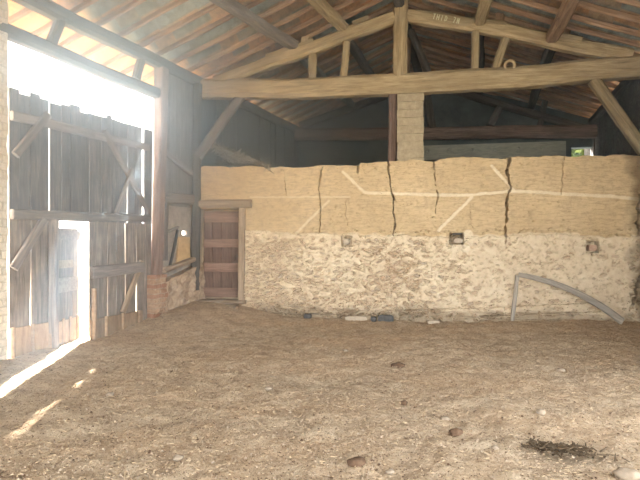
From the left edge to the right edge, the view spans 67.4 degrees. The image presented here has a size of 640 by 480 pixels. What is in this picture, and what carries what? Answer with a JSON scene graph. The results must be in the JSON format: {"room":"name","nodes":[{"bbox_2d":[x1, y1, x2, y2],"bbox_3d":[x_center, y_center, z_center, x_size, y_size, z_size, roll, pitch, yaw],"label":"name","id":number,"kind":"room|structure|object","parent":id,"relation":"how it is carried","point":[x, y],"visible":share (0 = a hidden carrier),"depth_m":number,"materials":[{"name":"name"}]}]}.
{"room":"farm building","nodes":[
{"label":"farm building","id":0,"kind":"room"},
{"bbox_2d":[0,0,8,359],"bbox_3d":[-5.671,-0.750,3.437,0.542,5.300,6.647,0,0,23],"label":"wall","id":1,"kind":"structure","parent":0,"point":[4,11],"depth_m":6.37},
{"bbox_2d":[8,87,94,357],"bbox_3d":[-3.997,-0.231,7.109,0.368,3.723,1.375,0,0,19],"label":"barn door","id":2,"kind":"structure","parent":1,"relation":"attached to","point":[48,143],"depth_m":6.94,"materials":[{"name":"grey wood"}]},
{"bbox_2d":[7,254,88,332],"bbox_3d":[0.000,1.760,0.000,120.000,0.001,120.000,0,0,0],"label":"ground","id":3,"kind":"structure","parent":0,"point":[83,259],"depth_m":19.88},
{"bbox_2d":[154,68,155,148],"bbox_3d":[-1.916,-2.000,12.392,0.080,2.700,6.652,0,0,23],"label":"wall","id":4,"kind":"structure","parent":0,"point":[154,68],"depth_m":9.33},
{"bbox_2d":[147,274,167,318],"bbox_3d":[-3.147,1.250,9.053,0.478,1.200,0.348,0,0,23],"label":"wall","id":5,"kind":"structure","parent":0,"point":[157,294],"depth_m":8.88,"materials":[{"name":"brick"}]},
{"bbox_2d":[165,74,201,207],"bbox_3d":[-2.842,-2.030,9.875,0.044,2.700,1.309,0,0,22],"label":"wall","id":6,"kind":"structure","parent":0,"point":[180,101],"depth_m":9.77,"materials":[{"name":"wood"}]},
{"bbox_2d":[11,0,203,84],"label":"wall plate","id":7,"kind":"object","parent":6,"relation":"on","point":[53,11],"depth_m":7.91,"materials":[{"name":"wood"}]},
{"bbox_2d":[8,8,32,23],"bbox_3d":[-2.308,-4.042,6.433,5.695,1.731,0.078,0,0,19],"label":"rafter","id":8,"kind":"object","parent":7,"relation":"on","point":[25,11],"visible":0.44,"depth_m":7.16,"materials":[{"name":"brown wood"}]},
{"bbox_2d":[32,0,98,35],"bbox_3d":[-2.156,-4.047,6.845,5.639,1.723,0.078,0,0,19],"label":"rafter","id":9,"kind":"object","parent":7,"relation":"on","point":[87,3],"visible":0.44,"depth_m":7.38,"materials":[{"name":"brown wood"}]},
{"bbox_2d":[58,0,146,46],"bbox_3d":[-1.995,-4.049,7.276,5.579,1.738,0.081,0,0,19],"label":"rafter","id":10,"kind":"object","parent":7,"relation":"on","point":[134,3],"visible":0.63,"depth_m":7.74,"materials":[{"name":"brown wood"}]},
{"bbox_2d":[80,0,187,56],"bbox_3d":[-1.835,-4.043,7.703,5.524,1.725,0.084,0,0,20],"label":"rafter","id":11,"kind":"object","parent":7,"relation":"on","point":[175,3],"visible":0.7,"depth_m":8.09,"materials":[{"name":"brown wood"}]},
{"bbox_2d":[102,4,218,66],"bbox_3d":[-1.668,-4.038,8.148,5.465,1.723,0.076,0,0,20],"label":"rafter","id":12,"kind":"object","parent":7,"relation":"on","point":[211,7],"visible":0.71,"depth_m":8.48,"materials":[{"name":"brown wood"}]},
{"bbox_2d":[121,0,265,73],"bbox_3d":[-1.512,-4.047,8.576,5.406,1.723,0.076,0,0,20],"label":"rafter","id":13,"kind":"object","parent":7,"relation":"on","point":[256,2],"visible":0.62,"depth_m":8.81,"materials":[{"name":"brown wood"}]},
{"bbox_2d":[141,0,297,81],"bbox_3d":[-1.356,-4.048,8.995,5.345,1.735,0.074,0,0,20],"label":"rafter","id":14,"kind":"object","parent":7,"relation":"on","point":[288,2],"visible":0.7,"depth_m":9.17,"materials":[{"name":"brown wood"}]},
{"bbox_2d":[167,150,192,175],"bbox_3d":[-2.865,-1.558,9.695,0.102,0.447,0.926,0,0,23],"label":"brace","id":15,"kind":"object","parent":6,"relation":"attached to","point":[170,156],"visible":0.83,"depth_m":9.68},
{"bbox_2d":[165,192,194,204],"bbox_3d":[-2.852,-0.836,9.687,0.124,0.243,0.890,0,0,23],"label":"wall rail","id":16,"kind":"object","parent":6,"relation":"attached to","point":[170,197],"visible":0.9,"depth_m":9.62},
{"bbox_2d":[166,262,205,309],"bbox_3d":[-2.867,1.163,9.793,0.486,1.375,1.261,0,0,23],"label":"wall","id":17,"kind":"structure","parent":0,"point":[181,286],"depth_m":9.67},
{"bbox_2d":[191,83,201,289],"bbox_3d":[-2.607,-1.125,10.136,0.183,4.351,0.186,0,-1,0],"label":"post","id":18,"kind":"object","parent":17,"relation":"on","point":[197,87],"visible":0.91,"depth_m":10.07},
{"bbox_2d":[194,97,244,159],"bbox_3d":[-2.126,-2.414,10.170,1.067,1.438,0.192,0,0,-9],"label":"knee brace","id":19,"kind":"object","parent":18,"relation":"attached to","point":[233,106],"visible":0.97,"depth_m":10.09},
{"bbox_2d":[162,100,298,276],"bbox_3d":[-1.809,-1.290,12.388,0.078,4.180,6.838,0,0,23],"label":"wall","id":20,"kind":"structure","parent":0,"point":[264,140],"depth_m":11.91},
{"bbox_2d":[163,202,168,260],"bbox_3d":[-3.011,-0.170,9.327,0.104,1.145,0.174,0,0,1],"label":"stud","id":21,"kind":"object","parent":20,"relation":"attached to","point":[166,215],"visible":0.59,"depth_m":9.28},
{"bbox_2d":[169,229,178,264],"bbox_3d":[-2.906,0.198,9.526,0.055,0.819,0.312,0,0,21],"label":"stick","id":22,"kind":"object","parent":20,"relation":"attached to","point":[177,230],"visible":0.87,"depth_m":9.52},
{"bbox_2d":[162,257,195,272],"bbox_3d":[-2.824,0.487,9.666,0.166,0.292,1.026,0,0,23],"label":"sill","id":23,"kind":"structure","parent":20,"relation":"on","point":[187,261],"depth_m":9.56,"materials":[{"name":"brown wood"}]},
{"bbox_2d":[176,237,189,261],"bbox_3d":[-2.823,0.220,9.865,0.050,0.560,0.412,0,0,23],"label":"board","id":24,"kind":"object","parent":20,"relation":"attached to","point":[183,243],"depth_m":9.82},
{"bbox_2d":[240,100,299,132],"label":"wall plate","id":25,"kind":"object","parent":20,"relation":"on","point":[246,105],"depth_m":13.00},
{"bbox_2d":[186,0,329,71],"bbox_3d":[-1.190,-4.044,9.438,5.292,1.724,0.070,0,0,20],"label":"rafter","id":26,"kind":"object","parent":25,"relation":"on","point":[308,8],"visible":0.63,"depth_m":9.52,"materials":[{"name":"brown wood"}]},
{"bbox_2d":[200,0,357,78],"bbox_3d":[-1.034,-4.045,9.858,5.237,1.716,0.072,0,0,21],"label":"rafter","id":27,"kind":"object","parent":25,"relation":"on","point":[348,2],"visible":0.66,"depth_m":9.86,"materials":[{"name":"brown wood"}]},
{"bbox_2d":[270,44,342,77],"bbox_3d":[-0.555,-4.046,11.146,5.060,1.732,0.077,0,0,22],"label":"rafter","id":28,"kind":"object","parent":25,"relation":"on","point":[298,64],"visible":0.21,"depth_m":11.14,"materials":[{"name":"brown wood"}]},
{"bbox_2d":[247,26,392,100],"bbox_3d":[-0.392,-4.053,11.587,5.003,1.735,0.081,0,0,22],"label":"rafter","id":29,"kind":"object","parent":25,"relation":"on","point":[389,29],"visible":0.41,"depth_m":11.22,"materials":[{"name":"brown wood"}]},
{"bbox_2d":[260,0,382,58],"bbox_3d":[-0.874,-4.047,10.292,5.173,1.733,0.068,0,0,21],"label":"rafter","id":30,"kind":"object","parent":25,"relation":"on","point":[374,2],"visible":0.25,"depth_m":9.71,"materials":[{"name":"brown wood"}]},
{"bbox_2d":[249,4,393,77],"bbox_3d":[-0.709,-4.045,10.728,5.120,1.727,0.081,0,0,21],"label":"rafter","id":31,"kind":"object","parent":25,"relation":"on","point":[390,7],"visible":0.15,"depth_m":9.96,"materials":[{"name":"brown wood"}]},
{"bbox_2d":[255,36,392,105],"bbox_3d":[-0.229,-4.040,12.018,4.947,1.721,0.071,0,0,22],"label":"rafter","id":32,"kind":"object","parent":25,"relation":"on","point":[388,39],"visible":0.35,"depth_m":11.49,"materials":[{"name":"brown wood"}]},
{"bbox_2d":[264,45,392,110],"bbox_3d":[-0.069,-4.039,12.448,4.885,1.734,0.071,0,0,22],"label":"rafter","id":33,"kind":"object","parent":25,"relation":"on","point":[391,46],"visible":0.34,"depth_m":12.05,"materials":[{"name":"brown wood"}]},
{"bbox_2d":[272,52,392,114],"bbox_3d":[0.086,-4.048,12.871,4.829,1.743,0.069,0,0,22],"label":"rafter","id":34,"kind":"object","parent":25,"relation":"on","point":[386,57],"visible":0.38,"depth_m":12.49,"materials":[{"name":"brown wood"}]},
{"bbox_2d":[280,61,392,118],"bbox_3d":[0.244,-4.045,13.295,4.780,1.712,0.072,0,0,23],"label":"rafter","id":35,"kind":"object","parent":25,"relation":"on","point":[391,62],"visible":0.32,"depth_m":13.48,"materials":[{"name":"brown wood"}]},
{"bbox_2d":[286,68,392,121],"bbox_3d":[0.402,-4.050,13.723,4.719,1.730,0.084,0,0,23],"label":"rafter","id":36,"kind":"object","parent":25,"relation":"on","point":[390,69],"visible":0.35,"depth_m":13.91,"materials":[{"name":"brown wood"}]},
{"bbox_2d":[295,65,412,125],"bbox_3d":[0.573,-4.044,14.173,4.660,1.737,0.087,0,0,23],"label":"rafter","id":37,"kind":"object","parent":25,"relation":"on","point":[340,102],"visible":0.3,"depth_m":14.33,"materials":[{"name":"brown wood"}]},
{"bbox_2d":[0,301,639,479],"bbox_3d":[0.600,1.484,6.500,13.772,0.438,9.400,0,0,0],"label":"floor","id":38,"kind":"structure","parent":0,"point":[209,320],"depth_m":4.87,"materials":[{"name":"soil"}]},
{"bbox_2d":[151,66,168,315],"bbox_3d":[-3.061,-0.850,9.124,0.211,4.911,0.452,0,0,14],"label":"gate post","id":39,"kind":"object","parent":38,"relation":"on","point":[162,73],"visible":0.85,"depth_m":9.08,"materials":[{"name":"brown wood"}]},
{"bbox_2d":[0,23,168,98],"bbox_3d":[-3.697,-2.804,7.793,0.222,0.211,3.435,0,0,23],"label":"lintel beam","id":40,"kind":"structure","parent":39,"relation":"on","point":[16,35],"depth_m":7.42,"materials":[{"name":"wood"}]},
{"bbox_2d":[46,19,65,44],"bbox_3d":[-3.947,-3.095,7.159,0.144,0.457,0.288,0,0,24],"label":"strut","id":41,"kind":"object","parent":40,"relation":"on","point":[57,27],"visible":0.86,"depth_m":7.11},
{"bbox_2d":[131,59,145,79],"bbox_3d":[-3.299,-3.095,8.724,0.144,0.460,0.290,0,0,18],"label":"strut","id":42,"kind":"object","parent":40,"relation":"on","point":[140,63],"visible":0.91,"depth_m":8.67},
{"bbox_2d":[88,113,152,339],"bbox_3d":[-3.392,-0.219,8.332,0.154,3.758,1.460,0,0,23],"label":"barn door","id":43,"kind":"structure","parent":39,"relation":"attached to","point":[119,242],"depth_m":8.21,"materials":[{"name":"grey wood"}]},
{"bbox_2d":[173,454,183,461],"bbox_3d":[-1.042,1.601,3.526,0.083,0.042,0.065,0,0,0],"label":"stone","id":44,"kind":"object","parent":38,"relation":"on","point":[176,457],"visible":1,"depth_m":3.51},
{"bbox_2d":[0,307,639,479],"bbox_3d":[1.181,1.470,6.198,10.596,0.322,6.641,0,0,0],"label":"grit","id":45,"kind":"object","parent":38,"relation":"on","point":[496,436],"visible":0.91,"depth_m":4.35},
{"bbox_2d":[0,306,639,479],"bbox_3d":[1.203,1.464,6.204,10.637,0.322,6.675,0,0,0],"label":"straw","id":46,"kind":"object","parent":38,"relation":"on","point":[154,470],"visible":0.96,"depth_m":4.44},
{"bbox_2d":[0,309,639,479],"bbox_3d":[1.228,1.470,6.198,10.659,0.316,6.612,0,0,0],"label":"clod","id":47,"kind":"object","parent":38,"relation":"on","point":[149,451],"visible":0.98,"depth_m":4.34,"materials":[{"name":"soil"}]},
{"bbox_2d":[345,315,366,320],"bbox_3d":[0.716,1.547,9.454,0.431,0.102,0.163,0,0,10],"label":"stone","id":48,"kind":"object","parent":38,"relation":"on","point":[349,318],"visible":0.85,"depth_m":9.38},
{"bbox_2d":[347,456,365,466],"bbox_3d":[0.260,1.581,3.410,0.138,0.066,0.112,0,0,0],"label":"stone","id":49,"kind":"object","parent":38,"relation":"on","point":[357,461],"visible":0.98,"depth_m":3.38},
{"bbox_2d":[378,314,393,321],"bbox_3d":[1.281,1.524,9.348,0.308,0.134,0.163,0,0,10],"label":"stone","id":50,"kind":"object","parent":38,"relation":"on","point":[387,318],"visible":0.98,"depth_m":9.27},
{"bbox_2d":[391,362,404,367],"bbox_3d":[0.992,1.598,6.102,0.158,0.080,0.175,0,0,41],"label":"stone","id":51,"kind":"object","parent":38,"relation":"on","point":[398,364],"visible":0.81,"depth_m":6.06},
{"bbox_2d":[449,427,462,436],"bbox_3d":[1.105,1.557,3.887,0.111,0.070,0.101,0,0,0],"label":"stone","id":52,"kind":"object","parent":38,"relation":"on","point":[454,432],"visible":1,"depth_m":3.86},
{"bbox_2d":[510,275,518,320],"bbox_3d":[3.611,1.105,8.910,0.179,0.902,0.083,0,0,-8],"label":"post","id":53,"kind":"object","parent":38,"relation":"on","point":[516,283],"visible":0.91,"depth_m":8.88,"materials":[{"name":"grey wood"}]},
{"bbox_2d":[493,436,629,462],"bbox_3d":[1.785,1.570,3.610,0.912,0.108,0.244,0,0,15],"label":"heap","id":54,"kind":"object","parent":38,"relation":"on","point":[561,447],"visible":1,"depth_m":3.56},
{"bbox_2d":[517,273,623,323],"bbox_3d":[4.475,1.042,8.625,1.729,0.883,0.091,0,0,17],"label":"pole","id":55,"kind":"object","parent":38,"relation":"on","point":[619,319],"visible":1,"depth_m":8.54,"materials":[{"name":"grey wood"}]},
{"bbox_2d":[613,467,639,479],"bbox_3d":[2.037,1.556,3.181,0.182,0.081,0.143,0,0,0],"label":"stone","id":56,"kind":"object","parent":38,"relation":"on","point":[624,473],"visible":1,"depth_m":3.15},
{"bbox_2d":[8,0,639,126],"bbox_3d":[0.405,-4.145,5.525,11.486,1.869,22.728,0,0,24],"label":"ceiling","id":57,"kind":"structure","parent":0,"point":[100,9],"depth_m":9.20,"materials":[{"name":"wood"}]},
{"bbox_2d":[201,154,639,322],"bbox_3d":[1.750,0.156,9.539,9.147,3.589,0.695,0,0,10],"label":"wall","id":58,"kind":"structure","parent":0,"point":[537,216],"depth_m":9.26,"materials":[{"name":"stone"}]},
{"bbox_2d":[190,199,251,303],"bbox_3d":[-2.091,0.237,10.091,1.379,2.172,0.349,0,0,11],"label":"door","id":59,"kind":"structure","parent":58,"relation":"in","point":[224,231],"depth_m":10.18,"materials":[{"name":"brown wood"}]},
{"bbox_2d":[388,94,397,161],"bbox_3d":[1.463,-2.184,9.672,0.190,1.463,0.235,0,0,0],"label":"post","id":60,"kind":"object","parent":58,"relation":"on","point":[393,106],"visible":0.79,"depth_m":9.59,"materials":[{"name":"brown wood"}]},
{"bbox_2d":[397,93,423,160],"bbox_3d":[1.807,-2.139,9.601,0.523,1.478,0.432,0,0,10],"label":"stone pier","id":61,"kind":"object","parent":58,"relation":"on","point":[410,119],"visible":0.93,"depth_m":9.40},
{"bbox_2d":[200,54,639,100],"bbox_3d":[1.826,-3.172,9.598,8.989,0.541,0.370,0,0,11],"label":"tie beam","id":62,"kind":"structure","parent":61,"relation":"on","point":[611,68],"depth_m":9.38,"materials":[{"name":"brown wood"}]},
{"bbox_2d":[213,11,394,79],"bbox_3d":[-0.373,-3.930,9.988,3.866,1.294,0.261,0,0,11],"label":"rafter","id":63,"kind":"object","parent":62,"relation":"on","point":[386,20],"visible":0.88,"depth_m":9.86,"materials":[{"name":"brown wood"}]},
{"bbox_2d":[209,0,298,48],"bbox_3d":[-1.289,-3.977,8.499,0.234,0.336,3.368,0,0,27],"label":"purlin","id":64,"kind":"object","parent":63,"relation":"on","point":[233,7],"visible":0.99,"depth_m":8.65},
{"bbox_2d":[265,38,312,56],"bbox_3d":[-0.622,-3.973,10.033,1.043,0.370,0.218,0,0,10],"label":"block","id":65,"kind":"object","parent":63,"relation":"on","point":[308,41],"visible":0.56,"depth_m":9.95,"materials":[{"name":"brown wood"}]},
{"bbox_2d":[299,57,354,107],"bbox_3d":[0.210,-4.008,12.223,0.217,0.221,4.626,0,0,20],"label":"purlin","id":66,"kind":"object","parent":63,"relation":"attached to","point":[349,102],"visible":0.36,"depth_m":11.47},
{"bbox_2d":[307,0,348,30],"bbox_3d":[0.006,-4.300,8.723,0.248,0.234,2.446,0,1,23],"label":"purlin","id":67,"kind":"object","parent":63,"relation":"attached to","point":[326,10],"visible":0.98,"depth_m":9.00,"materials":[{"name":"brown wood"}]},
{"bbox_3d":[0.791,-4.303,9.768,0.613,0.159,0.228,-12,-2,10],"label":"block","id":68,"kind":"object","parent":63,"relation":"on","visible":0},
{"bbox_2d":[352,15,368,24],"bbox_3d":[0.833,-4.430,9.763,0.360,0.214,0.190,0,0,14],"label":"block","id":69,"kind":"object","parent":68,"relation":"on","point":[364,18],"visible":0.65,"depth_m":9.67,"materials":[{"name":"brown wood"}]},
{"bbox_2d":[308,53,316,77],"bbox_3d":[-0.156,-3.573,9.946,0.193,0.574,0.149,0,0,0],"label":"strut","id":70,"kind":"object","parent":62,"relation":"on","point":[312,61],"visible":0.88,"depth_m":9.88,"materials":[{"name":"brown wood"}]},
{"bbox_2d":[340,41,349,75],"bbox_3d":[0.509,-3.647,9.820,0.222,0.809,0.163,0,0,0],"label":"strut","id":71,"kind":"object","parent":62,"relation":"on","point":[346,44],"visible":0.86,"depth_m":9.75,"materials":[{"name":"brown wood"}]},
{"bbox_2d":[393,0,407,78],"bbox_3d":[1.605,-4.002,9.609,0.287,1.648,0.330,0,0,0],"label":"post","id":72,"kind":"object","parent":62,"relation":"on","point":[400,27],"visible":0.83,"depth_m":9.47,"materials":[{"name":"brown wood"}]},
{"bbox_2d":[393,0,403,7],"bbox_3d":[0.244,-4.699,5.074,0.222,0.242,9.344,0,0,17],"label":"ridge beam","id":73,"kind":"structure","parent":72,"relation":"on","point":[397,3],"depth_m":9.33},
{"bbox_2d":[407,37,410,72],"bbox_3d":[1.883,-3.884,10.398,0.151,1.540,1.354,0,0,13],"label":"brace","id":74,"kind":"object","parent":72,"relation":"attached to","point":[408,38],"visible":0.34,"depth_m":10.45,"materials":[{"name":"brown wood"}]},
{"bbox_2d":[407,24,421,72],"bbox_3d":[2.290,-4.700,11.900,0.212,0.230,4.594,0,0,17],"label":"ridge beam","id":75,"kind":"structure","parent":72,"relation":"on","point":[415,62],"depth_m":12.28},
{"bbox_2d":[408,28,431,71],"bbox_3d":[2.178,-3.793,10.138,0.153,1.616,0.948,0,0,-28],"label":"brace","id":76,"kind":"object","parent":62,"relation":"on","point":[412,34],"visible":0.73,"depth_m":10.18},
{"bbox_2d":[471,30,479,67],"bbox_3d":[3.020,-3.652,9.344,0.143,0.819,0.139,1,0,0],"label":"strut","id":77,"kind":"object","parent":62,"relation":"on","point":[475,34],"visible":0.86,"depth_m":9.28,"materials":[{"name":"brown wood"}]},
{"bbox_2d":[491,37,509,67],"bbox_3d":[3.477,-3.562,9.274,0.364,0.697,0.141,0,0,6],"label":"strut","id":78,"kind":"object","parent":62,"relation":"on","point":[503,44],"visible":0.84,"depth_m":9.22,"materials":[{"name":"brown wood"}]},
{"bbox_2d":[504,59,515,68],"bbox_3d":[3.616,-3.325,9.139,0.226,0.223,0.080,0,0,13],"label":"rope coil","id":79,"kind":"object","parent":62,"relation":"on","point":[509,60],"visible":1,"depth_m":9.11,"materials":[{"name":"fabric"}]},
{"bbox_2d":[407,9,633,57],"bbox_3d":[3.737,-3.939,9.222,4.131,1.335,0.279,0,0,10],"label":"rafter","id":80,"kind":"object","parent":62,"relation":"on","point":[430,19],"visible":0.91,"depth_m":9.15,"materials":[{"name":"brown wood"}]},
{"bbox_2d":[475,0,491,25],"bbox_3d":[2.934,-4.207,8.550,0.218,0.214,1.946,0,2,12],"label":"purlin","id":81,"kind":"object","parent":80,"relation":"attached to","point":[484,6],"visible":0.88,"depth_m":8.70,"materials":[{"name":"brown wood"}]},
{"bbox_2d":[472,17,506,24],"bbox_3d":[3.265,-4.196,9.315,0.649,0.223,0.254,0,0,9],"label":"block","id":82,"kind":"object","parent":80,"relation":"on","point":[488,21],"visible":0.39,"depth_m":9.19,"materials":[{"name":"brown wood"}]},
{"bbox_2d":[494,12,504,20],"bbox_3d":[3.470,-4.338,9.272,0.242,0.272,0.182,0,0,10],"label":"block","id":83,"kind":"object","parent":82,"relation":"on","point":[499,16],"visible":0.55,"depth_m":9.19,"materials":[{"name":"brown wood"}]},
{"bbox_2d":[546,0,579,42],"bbox_3d":[4.166,-3.800,8.302,0.248,0.225,1.870,0,1,16],"label":"purlin","id":84,"kind":"object","parent":80,"relation":"attached to","point":[567,8],"visible":0.94,"depth_m":8.10,"materials":[{"name":"brown wood"}]},
{"bbox_2d":[559,33,582,43],"bbox_3d":[4.688,-3.778,9.037,0.432,0.246,0.226,0,0,10],"label":"block","id":85,"kind":"object","parent":80,"relation":"on","point":[565,36],"visible":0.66,"depth_m":8.94,"materials":[{"name":"brown wood"}]},
{"bbox_2d":[588,79,639,154],"bbox_3d":[5.538,-2.305,8.895,1.028,1.487,0.208,0,0,12],"label":"knee brace","id":86,"kind":"object","parent":62,"relation":"attached to","point":[600,89],"visible":0.99,"depth_m":8.83,"materials":[{"name":"brown wood"}]},
{"bbox_2d":[586,245,596,250],"bbox_3d":[4.996,0.147,8.833,0.133,0.113,0.165,0,0,10],"label":"brick","id":87,"kind":"object","parent":58,"relation":"in","point":[588,247],"visible":1,"depth_m":8.76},
{"bbox_2d":[299,93,592,167],"bbox_3d":[3.625,-2.847,14.389,8.953,4.094,0.295,0,0,10],"label":"wall","id":88,"kind":"structure","parent":0,"point":[450,110],"depth_m":14.48,"materials":[{"name":"paint"}]},
{"bbox_2d":[423,141,565,159],"bbox_3d":[4.613,-2.416,13.042,3.824,0.407,0.080,0,0,10],"label":"board","id":89,"kind":"object","parent":88,"relation":"attached to","point":[550,148],"visible":0.87,"depth_m":12.97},
{"bbox_2d":[527,48,555,109],"bbox_3d":[5.294,-3.807,11.600,0.235,0.201,4.863,0,0,19],"label":"purlin","id":90,"kind":"object","parent":88,"relation":"attached to","point":[547,55],"visible":0.5,"depth_m":11.83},
{"bbox_2d":[584,79,639,155],"bbox_3d":[7.086,-2.035,11.544,0.200,2.470,6.626,0,0,19],"label":"wall","id":91,"kind":"structure","parent":0,"point":[609,140],"depth_m":10.89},
{"bbox_2d":[295,124,596,140],"bbox_3d":[3.452,-3.074,13.814,8.510,0.366,0.324,2,0,10],"label":"tie beam","id":92,"kind":"structure","parent":91,"relation":"attached to","point":[584,131],"depth_m":13.55,"materials":[{"name":"brown wood"}]},
{"bbox_2d":[299,97,388,127],"bbox_3d":[1.119,-3.991,14.247,3.570,1.252,0.211,0,0,11],"label":"rafter","id":93,"kind":"object","parent":92,"relation":"on","point":[366,102],"visible":0.66,"depth_m":14.27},
{"bbox_2d":[350,40,374,74],"bbox_3d":[1.190,-4.333,12.126,0.217,0.236,4.599,0,0,19],"label":"purlin","id":94,"kind":"object","parent":93,"relation":"attached to","point":[355,50],"visible":0.45,"depth_m":11.27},
{"bbox_2d":[424,95,435,127],"bbox_3d":[3.121,-3.947,13.875,0.461,1.522,0.246,0,0,10],"label":"post","id":95,"kind":"object","parent":92,"relation":"on","point":[428,106],"visible":0.6,"depth_m":13.77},
{"bbox_2d":[486,105,503,125],"bbox_3d":[4.934,-3.471,13.542,0.450,0.592,0.306,0,0,9],"label":"strut","id":96,"kind":"object","parent":92,"relation":"on","point":[498,110],"visible":0.96,"depth_m":13.40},
{"bbox_2d":[451,92,582,124],"bbox_3d":[5.275,-3.740,13.482,4.217,1.663,0.216,0,0,11],"label":"rafter","id":97,"kind":"object","parent":92,"relation":"on","point":[473,96],"visible":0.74,"depth_m":13.37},
{"bbox_2d":[475,35,484,94],"bbox_3d":[3.954,-4.236,11.899,0.240,0.219,4.841,0,0,18],"label":"purlin","id":98,"kind":"object","parent":97,"relation":"on","point":[482,50],"visible":0.2,"depth_m":10.79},
{"bbox_2d":[537,99,547,124],"bbox_3d":[6.195,-3.618,13.308,0.338,0.988,0.157,0,0,10],"label":"post","id":99,"kind":"object","parent":92,"relation":"on","point":[544,104],"visible":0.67,"depth_m":13.25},
{"bbox_2d":[588,105,606,123],"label":"wall plate","id":100,"kind":"object","parent":91,"relation":"on","point":[601,110],"depth_m":12.56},
{"bbox_2d":[408,0,460,15],"bbox_3d":[4.385,-4.037,9.653,5.484,1.758,0.092,0,0,3],"label":"rafter","id":101,"kind":"object","parent":100,"relation":"on","point":[410,3],"visible":0.13,"depth_m":9.74,"materials":[{"name":"brown wood"}]},
{"bbox_2d":[422,69,592,116],"bbox_3d":[5.660,-4.029,13.526,5.714,1.760,0.086,0,0,3],"label":"rafter","id":102,"kind":"object","parent":100,"relation":"on","point":[502,92],"visible":0.36,"depth_m":13.46,"materials":[{"name":"brown wood"}]},
{"bbox_2d":[421,44,595,96],"bbox_3d":[5.093,-4.036,11.786,5.611,1.764,0.070,0,0,3],"label":"rafter","id":103,"kind":"object","parent":100,"relation":"on","point":[425,47],"visible":0.42,"depth_m":11.84,"materials":[{"name":"brown wood"}]},
{"bbox_2d":[430,65,595,112],"bbox_3d":[5.518,-4.037,13.084,5.686,1.761,0.074,0,0,3],"label":"rafter","id":104,"kind":"object","parent":100,"relation":"on","point":[431,66],"visible":0.38,"depth_m":13.02,"materials":[{"name":"brown wood"}]},
{"bbox_2d":[424,52,601,104],"bbox_3d":[5.235,-4.032,12.231,5.638,1.764,0.087,0,0,3],"label":"rafter","id":105,"kind":"object","parent":100,"relation":"on","point":[455,62],"visible":0.48,"depth_m":12.18,"materials":[{"name":"brown wood"}]},
{"bbox_2d":[427,58,599,108],"bbox_3d":[5.376,-4.032,12.652,5.662,1.766,0.069,0,0,3],"label":"rafter","id":106,"kind":"object","parent":100,"relation":"on","point":[590,105],"visible":0.37,"depth_m":12.59,"materials":[{"name":"brown wood"}]},
{"bbox_2d":[412,28,617,87],"bbox_3d":[4.810,-4.037,10.936,5.561,1.758,0.068,0,0,3],"label":"rafter","id":107,"kind":"object","parent":100,"relation":"on","point":[417,31],"visible":0.48,"depth_m":10.98,"materials":[{"name":"brown wood"}]},
{"bbox_2d":[418,36,612,91],"bbox_3d":[4.952,-4.040,11.350,5.588,1.758,0.089,0,0,3],"label":"rafter","id":108,"kind":"object","parent":100,"relation":"on","point":[421,39],"visible":0.38,"depth_m":11.41,"materials":[{"name":"brown wood"}]},
{"bbox_2d":[417,25,620,81],"bbox_3d":[4.667,-4.033,10.495,5.538,1.756,0.074,0,0,3],"label":"rafter","id":109,"kind":"object","parent":100,"relation":"on","point":[454,33],"visible":0.34,"depth_m":10.51,"materials":[{"name":"brown wood"}]},
{"bbox_2d":[483,92,563,111],"bbox_3d":[5.801,-4.030,13.951,5.740,1.761,0.082,0,0,3],"label":"rafter","id":110,"kind":"object","parent":100,"relation":"on","point":[490,93],"visible":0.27,"depth_m":13.95,"materials":[{"name":"brown wood"}]},
{"bbox_2d":[426,0,638,54],"bbox_3d":[4.245,-4.038,9.208,5.463,1.762,0.081,0,0,3],"label":"rafter","id":111,"kind":"object","parent":100,"relation":"on","point":[440,2],"visible":0.52,"depth_m":9.23,"materials":[{"name":"brown wood"}]},
{"bbox_2d":[487,36,583,59],"bbox_3d":[4.524,-4.032,10.062,5.512,1.754,0.078,0,0,3],"label":"rafter","id":112,"kind":"object","parent":100,"relation":"on","point":[565,55],"visible":0.23,"depth_m":10.03,"materials":[{"name":"brown wood"}]},
{"bbox_2d":[466,0,639,47],"bbox_3d":[4.100,-4.031,8.778,5.437,1.756,0.087,0,0,3],"label":"rafter","id":113,"kind":"object","parent":100,"relation":"on","point":[493,5],"visible":0.77,"depth_m":8.74,"materials":[{"name":"brown wood"}]},
{"bbox_2d":[509,0,639,36],"bbox_3d":[3.959,-4.029,8.363,5.414,1.757,0.080,0,0,3],"label":"rafter","id":114,"kind":"object","parent":100,"relation":"on","point":[622,29],"visible":0.81,"depth_m":8.31,"materials":[{"name":"brown wood"}]},
{"bbox_2d":[611,79,635,99],"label":"wall plate","id":115,"kind":"object","parent":91,"relation":"on","point":[618,91],"depth_m":10.32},
{"bbox_2d":[556,0,639,23],"bbox_3d":[3.820,-4.038,7.921,5.387,1.762,0.076,0,0,3],"label":"rafter","id":116,"kind":"object","parent":115,"relation":"on","point":[615,13],"visible":0.84,"depth_m":7.84,"materials":[{"name":"brown wood"}]},
{"bbox_2d":[613,0,639,7],"bbox_3d":[3.675,-4.032,7.482,5.364,1.747,0.074,0,0,3],"label":"rafter","id":117,"kind":"object","parent":115,"relation":"on","point":[635,3],"visible":1,"depth_m":7.40,"materials":[{"name":"brown wood"}]},
{"bbox_3d":[2.700,-0.750,12.300,11.400,0.100,6.600,0,0,0],"label":"floor","id":118,"kind":"structure","parent":0,"visible":0},
{"bbox_2d":[211,141,274,174],"bbox_3d":[-1.120,-1.500,11.666,1.825,1.516,3.600,0,0,23],"label":"hay","id":119,"kind":"object","parent":118,"relation":"on","point":[235,159],"visible":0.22,"depth_m":10.30},
{"label":"outside","id":120,"kind":"structure","parent":0,"visible":0},
{"bbox_2d":[571,149,583,156],"bbox_3d":[9.306,-3.077,16.991,4.849,4.843,4.792,0,0,30],"label":"bush","id":121,"kind":"object","parent":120,"point":[574,152],"visible":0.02,"depth_m":15.28,"materials":[{"name":"green plant"}]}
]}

